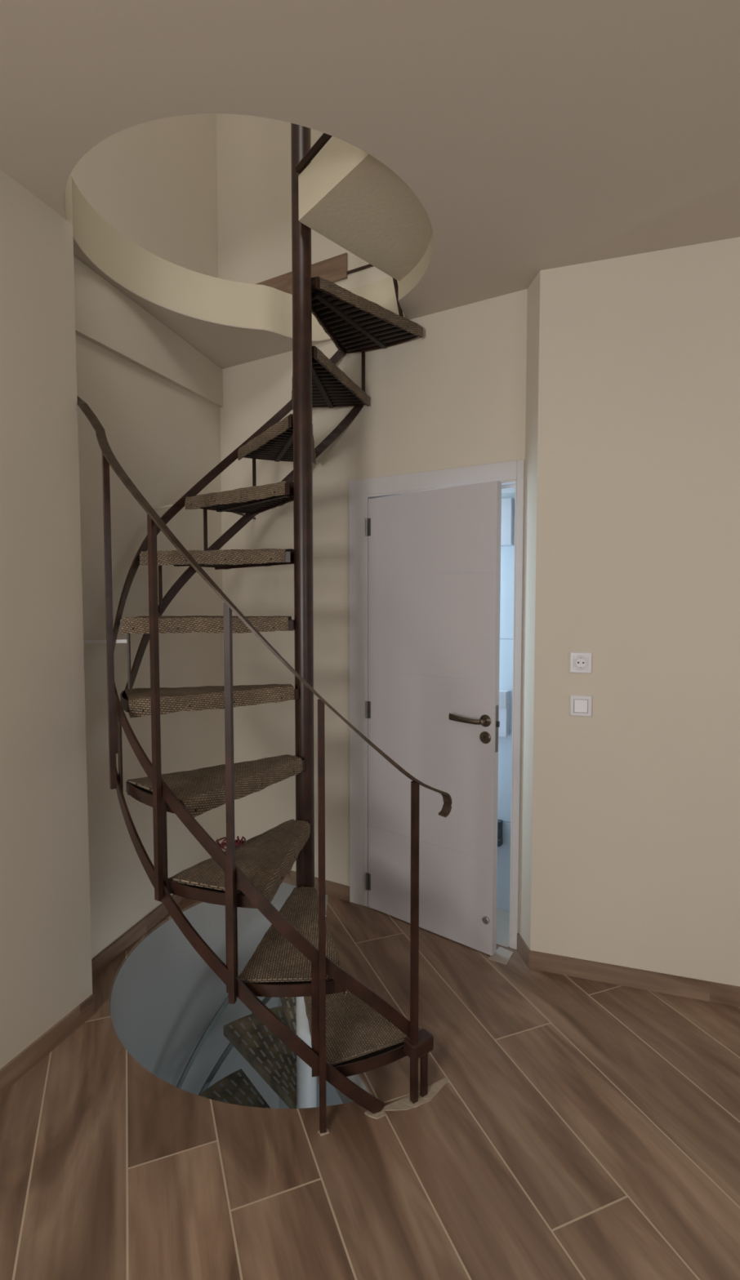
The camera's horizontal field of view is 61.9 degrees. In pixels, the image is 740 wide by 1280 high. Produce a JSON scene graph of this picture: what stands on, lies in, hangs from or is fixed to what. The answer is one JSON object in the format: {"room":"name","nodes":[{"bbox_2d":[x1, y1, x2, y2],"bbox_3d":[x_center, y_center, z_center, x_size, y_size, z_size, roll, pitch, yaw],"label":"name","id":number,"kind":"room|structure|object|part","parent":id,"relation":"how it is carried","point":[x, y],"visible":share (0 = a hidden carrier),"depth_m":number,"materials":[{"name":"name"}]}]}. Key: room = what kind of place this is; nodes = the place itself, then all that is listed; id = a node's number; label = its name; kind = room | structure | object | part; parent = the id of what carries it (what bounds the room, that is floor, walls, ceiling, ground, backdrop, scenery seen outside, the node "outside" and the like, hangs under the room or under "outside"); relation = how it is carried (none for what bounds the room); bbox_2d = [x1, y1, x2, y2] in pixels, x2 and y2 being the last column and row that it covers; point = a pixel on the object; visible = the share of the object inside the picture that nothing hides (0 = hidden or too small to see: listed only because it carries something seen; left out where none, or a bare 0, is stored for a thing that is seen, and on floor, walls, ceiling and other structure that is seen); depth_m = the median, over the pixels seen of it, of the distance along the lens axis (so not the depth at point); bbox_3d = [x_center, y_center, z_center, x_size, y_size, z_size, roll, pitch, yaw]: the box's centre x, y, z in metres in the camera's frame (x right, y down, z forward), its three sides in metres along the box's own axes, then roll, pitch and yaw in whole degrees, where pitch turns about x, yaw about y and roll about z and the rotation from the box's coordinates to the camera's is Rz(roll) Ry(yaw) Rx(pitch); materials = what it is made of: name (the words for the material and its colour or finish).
{"room":"stairwell landing","nodes":[
{"label":"stairwell landing","id":0,"kind":"room"},
{"bbox_2d":[0,168,92,1068],"bbox_3d":[-1.776,0.093,0.073,0.120,2.826,4.537,1,3,18],"label":"wall","id":1,"kind":"structure","parent":0,"point":[46,946],"depth_m":2.02,"materials":[{"name":"beige paint"}]},
{"bbox_2d":[0,994,94,1095],"bbox_3d":[-1.714,1.468,0.129,0.010,0.074,4.537,1,3,18],"label":"baseboard","id":2,"kind":"structure","parent":1,"relation":"attached to","point":[11,1073],"depth_m":2.07,"materials":[{"name":"brown wood"}]},
{"bbox_2d":[115,1008,124,1047],"bbox_3d":[-1.024,2.994,2.521,0.054,2.822,0.402,-1,3,-16],"label":"wall","id":3,"kind":"structure","parent":0,"point":[119,1030],"depth_m":2.60,"materials":[{"name":"grey paint"}]},
{"bbox_2d":[71,113,225,1092],"bbox_3d":[-1.049,0.166,2.880,0.176,8.430,1.377,1,3,15],"label":"wall","id":4,"kind":"structure","parent":0,"point":[154,182],"depth_m":2.82,"materials":[{"name":"beige paint"}]},
{"bbox_2d":[91,894,186,978],"bbox_3d":[-1.014,1.313,2.933,0.010,0.074,1.377,1,3,15],"label":"baseboard","id":5,"kind":"structure","parent":4,"relation":"attached to","point":[102,960],"depth_m":2.73,"materials":[{"name":"brown wood"}]},
{"bbox_2d":[187,918,278,1108],"bbox_3d":[-0.719,2.947,3.382,0.568,2.822,0.079,-2,4,-36],"label":"wall","id":6,"kind":"structure","parent":0,"point":[207,993],"depth_m":3.26,"materials":[{"name":"grey paint"}]},
{"bbox_2d":[109,882,369,1103],"bbox_3d":[0.430,1.607,0.266,4.484,0.196,6.031,1,3,15],"label":"wall","id":7,"kind":"structure","parent":0,"point":[166,940],"depth_m":2.96,"materials":[{"name":"grey paint"}]},
{"bbox_2d":[277,997,342,1108],"bbox_3d":[-0.135,3.054,1.452,4.233,2.820,4.801,0,3,-6],"label":"wall","id":8,"kind":"structure","parent":0,"point":[332,1098],"depth_m":3.30,"materials":[{"name":"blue paint"}]},
{"bbox_2d":[297,137,432,281],"bbox_3d":[0.136,-1.601,2.255,0.554,0.157,0.754,3,4,43],"label":"wall","id":9,"kind":"structure","parent":0,"point":[346,195],"depth_m":2.19,"materials":[{"name":"paint"}]},
{"bbox_2d":[0,895,739,1279],"bbox_3d":[0.430,1.504,0.260,4.484,0.012,6.031,1,3,15],"label":"floor","id":10,"kind":"structure","parent":0,"point":[578,1128],"depth_m":1.71,"materials":[{"name":"brown wood"}]},
{"bbox_2d":[76,123,452,1133],"bbox_3d":[-0.356,-0.919,2.385,1.603,4.608,1.423,2,4,29],"label":"spiral staircase","id":11,"kind":"structure","parent":10,"relation":"on","point":[353,1030],"depth_m":2.07,"materials":[{"name":"brown metal"}]},
{"bbox_2d":[133,785,152,795],"bbox_3d":[-0.553,0.494,2.166,0.307,0.028,0.555,2,4,30],"label":"grille","id":12,"kind":"object","parent":11,"relation":"attached to","point":[137,789],"depth_m":1.98,"materials":[{"name":"metal"}]},
{"bbox_2d":[177,882,244,904],"bbox_3d":[-0.340,0.750,2.057,0.289,0.028,0.554,2,4,30],"label":"grille","id":13,"kind":"object","parent":11,"relation":"attached to","point":[198,892],"depth_m":1.82,"materials":[{"name":"metal"}]},
{"bbox_2d":[173,562,273,567],"bbox_3d":[-0.590,-0.330,2.615,0.558,0.028,0.389,1,3,10],"label":"grille","id":14,"kind":"object","parent":11,"relation":"attached to","point":[175,564],"depth_m":2.59,"materials":[{"name":"metal"}]},
{"bbox_2d":[215,835,245,850],"bbox_3d":[-0.479,0.687,2.090,0.112,0.037,0.060,0,3,-6],"label":"cord tangle","id":15,"kind":"object","parent":11,"relation":"on","point":[237,842],"visible":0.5,"depth_m":2.09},
{"bbox_2d":[202,488,293,513],"bbox_3d":[-0.484,-0.596,2.683,0.555,0.028,0.296,2,4,36],"label":"grille","id":16,"kind":"object","parent":11,"relation":"attached to","point":[237,500],"depth_m":2.59,"materials":[{"name":"metal"}]},
{"bbox_3d":[-0.520,-0.182,1.941,1.500,1.444,0.431,1,3,20],"label":"handrail","id":17,"kind":"part","parent":11,"relation":"part of","materials":[{"name":"metal"}]},
{"bbox_2d":[244,423,293,462],"bbox_3d":[-0.414,-0.860,2.707,0.321,0.028,0.554,0,3,-6],"label":"grille","id":18,"kind":"object","parent":11,"relation":"attached to","point":[275,443],"depth_m":2.72,"materials":[{"name":"metal"}]},
{"bbox_2d":[253,980,331,984],"bbox_3d":[-0.259,1.012,2.074,0.286,0.028,0.557,0,3,-6],"label":"grille","id":19,"kind":"object","parent":11,"relation":"attached to","point":[255,982],"depth_m":1.81,"materials":[{"name":"metal"}]},
{"bbox_2d":[311,357,364,408],"bbox_3d":[-0.166,-1.123,2.719,0.327,0.028,0.555,0,3,-6],"label":"grille","id":20,"kind":"object","parent":11,"relation":"attached to","point":[331,388],"depth_m":2.74,"materials":[{"name":"metal"}]},
{"bbox_2d":[311,288,415,351],"bbox_3d":[-0.010,-1.369,2.640,0.359,0.028,0.557,1,3,15],"label":"grille","id":21,"kind":"object","parent":11,"relation":"attached to","point":[353,322],"depth_m":2.66,"materials":[{"name":"metal"}]},
{"bbox_2d":[332,1041,404,1066],"bbox_3d":[-0.137,1.273,2.092,0.313,0.028,0.555,-2,4,-37],"label":"grille","id":22,"kind":"object","parent":11,"relation":"attached to","point":[386,1055],"depth_m":1.88,"materials":[{"name":"metal"}]},
{"bbox_2d":[317,1075,448,1136],"bbox_3d":[0.062,1.408,1.852,0.450,0.004,0.058,-2,4,-27],"label":"trim","id":23,"kind":"structure","parent":10,"relation":"on","point":[403,1104],"depth_m":1.87,"materials":[{"name":"tile"}]},
{"bbox_2d":[0,0,739,368],"bbox_3d":[0.410,-1.426,0.061,4.224,0.208,5.849,1,3,16],"label":"ceiling","id":24,"kind":"structure","parent":0,"point":[531,136],"depth_m":1.64,"materials":[{"name":"paint"}]},
{"bbox_2d":[216,113,527,905],"bbox_3d":[-0.057,-1.362,3.071,1.737,5.400,0.140,2,4,31],"label":"wall","id":25,"kind":"structure","parent":0,"point":[451,396],"depth_m":3.16,"materials":[{"name":"beige paint"}]},
{"bbox_2d":[256,253,347,294],"bbox_3d":[-0.467,-1.827,3.199,0.826,0.115,0.012,2,4,31],"label":"baseboard","id":26,"kind":"structure","parent":25,"relation":"attached to","point":[333,269],"depth_m":3.05,"materials":[{"name":"brown wood"}]},
{"bbox_2d":[282,870,349,901],"bbox_3d":[-0.466,1.289,3.373,0.854,0.074,0.010,2,4,31],"label":"baseboard","id":27,"kind":"structure","parent":25,"relation":"attached to","point":[333,889],"depth_m":3.21,"materials":[{"name":"brown wood"}]},
{"bbox_2d":[346,263,373,274],"bbox_3d":[-0.014,-1.779,2.938,0.222,0.012,0.006,2,4,31],"label":"trim","id":28,"kind":"structure","parent":25,"relation":"attached to","point":[353,270],"depth_m":2.96,"materials":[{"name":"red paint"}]},
{"bbox_2d":[364,480,501,955],"bbox_3d":[0.252,0.340,2.809,0.710,2.019,0.094,3,4,39],"label":"door","id":29,"kind":"structure","parent":25,"relation":"in","point":[432,706],"depth_m":2.78,"materials":[{"name":"white paint"}]},
{"bbox_3d":[0.426,0.343,2.641,0.180,0.052,0.052,2,4,34],"label":"handle","id":30,"kind":"part","parent":29,"relation":"part of","materials":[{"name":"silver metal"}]},
{"bbox_3d":[0.538,0.376,2.615,0.002,0.200,0.022,3,4,39],"label":"latch plate","id":31,"kind":"part","parent":29,"relation":"part of","materials":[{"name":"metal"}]},
{"bbox_2d":[348,459,524,949],"bbox_3d":[0.310,0.285,2.938,0.872,2.125,0.152,2,4,30],"label":"trim","id":32,"kind":"structure","parent":25,"relation":"attached to","point":[510,473],"depth_m":2.97,"materials":[{"name":"white paint"}]},
{"bbox_2d":[366,906,509,947],"bbox_3d":[0.378,1.342,3.047,0.727,0.003,0.315,2,4,30],"label":"trim","id":33,"kind":"structure","parent":25,"relation":"attached to","point":[502,916],"depth_m":2.89,"materials":[{"name":"wood"}]},
{"bbox_2d":[496,492,515,911],"bbox_3d":[0.526,0.114,3.099,1.500,2.450,0.040,2,4,30],"label":"wall","id":34,"kind":"structure","parent":0,"point":[507,552],"depth_m":3.01,"materials":[{"name":"white paint"}]},
{"bbox_2d":[497,819,502,846],"bbox_3d":[0.596,0.948,3.054,0.113,0.120,0.046,2,4,30],"label":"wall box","id":35,"kind":"object","parent":34,"relation":"attached to","point":[500,838],"visible":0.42,"depth_m":3.02,"materials":[{"name":"metal"}]},
{"bbox_2d":[497,838,502,846],"bbox_3d":[0.596,0.993,3.057,0.113,0.029,0.044,2,4,30],"label":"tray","id":36,"kind":"object","parent":35,"relation":"on","point":[500,841],"depth_m":3.01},
{"bbox_2d":[498,689,509,737],"bbox_3d":[0.613,0.354,3.005,0.120,0.220,0.056,2,4,30],"label":"soap dispenser","id":37,"kind":"object","parent":34,"relation":"attached to","point":[504,695],"visible":0.44,"depth_m":2.96,"materials":[{"name":"white plastic"}]},
{"bbox_2d":[500,497,513,546],"bbox_3d":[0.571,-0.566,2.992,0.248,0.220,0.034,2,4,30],"label":"upper cabinet","id":38,"kind":"object","parent":34,"relation":"attached to","point":[507,504],"visible":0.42,"depth_m":2.93,"materials":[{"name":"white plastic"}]},
{"bbox_2d":[518,236,739,986],"bbox_3d":[1.849,-0.074,2.180,2.558,2.926,0.152,1,3,19],"label":"wall","id":39,"kind":"structure","parent":0,"point":[629,846],"depth_m":2.38,"materials":[{"name":"beige paint"}]},
{"bbox_2d":[487,946,513,964],"bbox_3d":[0.573,1.363,2.662,0.082,0.003,0.117,2,4,37],"label":"trim","id":40,"kind":"structure","parent":39,"relation":"attached to","point":[502,955],"depth_m":2.66,"materials":[{"name":"tile"}]},
{"bbox_2d":[516,933,530,968],"bbox_3d":[0.657,1.329,2.641,0.010,0.074,0.148,0,3,-6],"label":"baseboard","id":41,"kind":"structure","parent":39,"relation":"attached to","point":[523,950],"depth_m":2.62,"materials":[{"name":"brown wood"}]},
{"bbox_2d":[568,651,591,673],"bbox_3d":[0.836,0.090,2.445,0.084,0.084,0.015,1,3,19],"label":"power socket","id":42,"kind":"object","parent":39,"relation":"attached to","point":[580,662],"visible":1,"depth_m":2.44,"materials":[{"name":"white plastic"}]},
{"bbox_2d":[568,694,591,716],"bbox_3d":[0.839,0.262,2.453,0.084,0.084,0.017,1,3,19],"label":"light switch","id":43,"kind":"object","parent":39,"relation":"attached to","point":[580,705],"visible":1,"depth_m":2.45,"materials":[{"name":"white plastic"}]},
{"bbox_2d":[529,950,739,1007],"bbox_3d":[1.851,1.355,2.173,2.499,0.074,0.010,1,3,19],"label":"baseboard","id":44,"kind":"structure","parent":39,"relation":"attached to","point":[708,991],"depth_m":2.44,"materials":[{"name":"brown wood"}]},
{"bbox_3d":[-0.095,4.508,1.606,4.500,0.100,5.100,0,3,-6],"label":"floor","id":45,"kind":"structure","parent":0,"visible":0},
{"bbox_2d":[176,995,316,1108],"bbox_3d":[-0.350,2.892,2.491,1.166,3.027,1.394,-2,4,-35],"label":"spiral staircase","id":46,"kind":"structure","parent":45,"relation":"on","point":[289,1077],"depth_m":2.83,"materials":[{"name":"grey paint"}]}
]}

